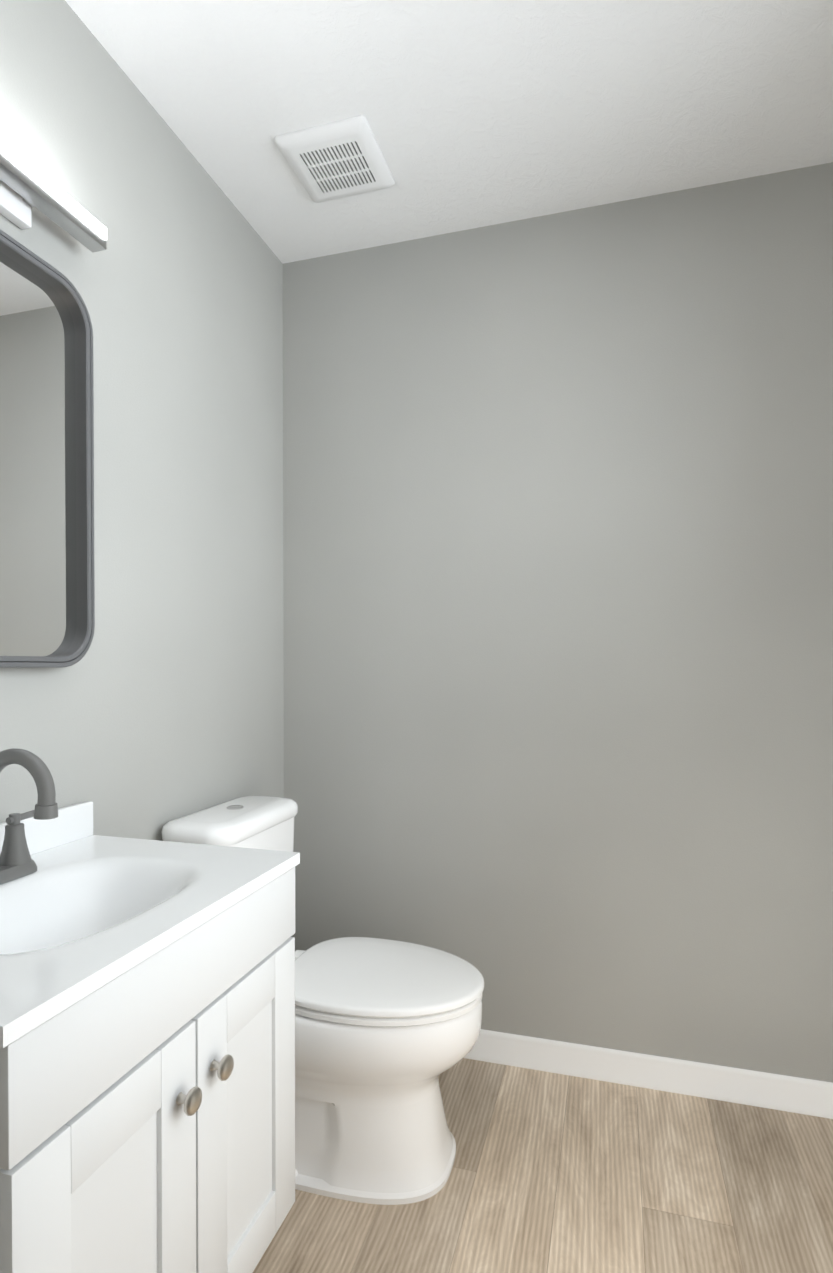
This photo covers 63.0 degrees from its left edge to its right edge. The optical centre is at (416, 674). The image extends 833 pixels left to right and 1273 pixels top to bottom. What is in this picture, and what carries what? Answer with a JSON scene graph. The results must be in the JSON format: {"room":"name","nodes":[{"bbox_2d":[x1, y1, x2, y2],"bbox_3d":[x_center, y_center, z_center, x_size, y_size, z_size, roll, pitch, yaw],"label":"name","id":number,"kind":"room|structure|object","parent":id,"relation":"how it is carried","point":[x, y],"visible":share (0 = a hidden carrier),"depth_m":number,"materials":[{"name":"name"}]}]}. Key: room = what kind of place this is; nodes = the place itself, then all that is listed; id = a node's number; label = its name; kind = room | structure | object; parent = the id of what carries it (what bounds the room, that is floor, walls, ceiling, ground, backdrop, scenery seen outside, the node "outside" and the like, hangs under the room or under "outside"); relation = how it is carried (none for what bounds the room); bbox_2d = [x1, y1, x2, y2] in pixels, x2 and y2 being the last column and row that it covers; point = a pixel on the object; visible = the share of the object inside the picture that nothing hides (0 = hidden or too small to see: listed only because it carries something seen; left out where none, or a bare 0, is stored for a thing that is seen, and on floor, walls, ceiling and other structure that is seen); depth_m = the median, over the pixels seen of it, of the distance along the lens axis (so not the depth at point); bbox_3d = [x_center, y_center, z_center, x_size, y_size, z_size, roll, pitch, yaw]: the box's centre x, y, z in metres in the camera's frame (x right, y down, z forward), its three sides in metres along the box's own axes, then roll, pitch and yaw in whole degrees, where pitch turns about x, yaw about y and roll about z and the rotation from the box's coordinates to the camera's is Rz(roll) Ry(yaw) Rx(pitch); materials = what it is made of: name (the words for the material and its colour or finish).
{"room":"bathroom","nodes":[
{"label":"bathroom","id":0,"kind":"room"},
{"bbox_2d":[0,0,283,840],"bbox_3d":[-0.857,-0.074,0.924,0.120,2.440,2.890,0,1,16],"label":"wall","id":1,"kind":"structure","parent":0,"point":[154,710],"depth_m":1.57,"materials":[{"name":"grey paint"}]},
{"bbox_2d":[0,229,94,667],"bbox_3d":[-0.733,-0.375,1.053,0.037,0.730,0.598,0,1,16],"label":"mirror","id":2,"kind":"object","parent":1,"relation":"attached to","point":[47,597],"visible":1,"depth_m":1.25,"materials":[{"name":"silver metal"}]},
{"bbox_2d":[0,137,106,251],"bbox_3d":[-0.717,-0.836,1.044,0.072,0.090,0.596,0,1,16],"label":"light bar","id":3,"kind":"object","parent":1,"relation":"attached to","point":[26,185],"visible":1,"depth_m":1.19,"materials":[{"name":"silver metal"}]},
{"bbox_2d":[65,0,832,263],"bbox_3d":[0.055,-1.341,0.643,2.020,0.100,2.890,0,1,16],"label":"ceiling","id":4,"kind":"structure","parent":0,"point":[479,113],"depth_m":1.53,"materials":[{"name":"white paint"}]},
{"bbox_2d":[275,115,394,202],"bbox_3d":[-0.201,-1.293,1.725,0.236,0.019,0.236,0,1,16],"label":"ceiling vent","id":5,"kind":"object","parent":4,"relation":"in","point":[343,158],"visible":1,"depth_m":1.70,"materials":[{"name":"white plastic"}]},
{"bbox_2d":[253,1058,832,1272],"bbox_3d":[0.055,1.199,0.671,2.020,0.100,2.890,0,1,16],"label":"floor","id":6,"kind":"structure","parent":0,"point":[554,1173],"depth_m":1.48,"materials":[{"name":"brown wood"}]},
{"bbox_2d":[0,748,299,1272],"bbox_3d":[-0.513,0.629,1.000,0.496,1.032,0.622,0,1,16],"label":"bathroom vanity","id":7,"kind":"object","parent":6,"relation":"on","point":[147,1056],"visible":1,"depth_m":0.92,"materials":[{"name":"white wood"}]},
{"bbox_2d":[0,748,58,900],"bbox_3d":[-0.619,0.219,1.042,0.159,0.211,0.234,0,1,16],"label":"faucet","id":8,"kind":"object","parent":7,"relation":"on","point":[18,871],"depth_m":1.08,"materials":[{"name":"grey metal"}]},
{"bbox_2d":[161,796,483,1204],"bbox_3d":[-0.200,0.736,1.647,0.734,0.804,0.404,0,1,16],"label":"toilet","id":9,"kind":"object","parent":6,"relation":"on","point":[387,1032],"visible":0.71,"depth_m":1.50,"materials":[{"name":"white ceramic"}]},
{"bbox_2d":[283,162,832,1082],"bbox_3d":[0.445,-0.086,1.986,1.780,2.440,0.120,0,1,16],"label":"wall","id":10,"kind":"structure","parent":0,"point":[557,566],"depth_m":1.92,"materials":[{"name":"grey paint"}]},
{"bbox_2d":[464,1029,832,1118],"bbox_3d":[0.425,1.092,1.933,1.780,0.085,0.016,0,1,16],"label":"baseboard","id":11,"kind":"structure","parent":10,"relation":"attached to","point":[811,1097],"depth_m":1.86,"materials":[{"name":"white wood"}]}
]}

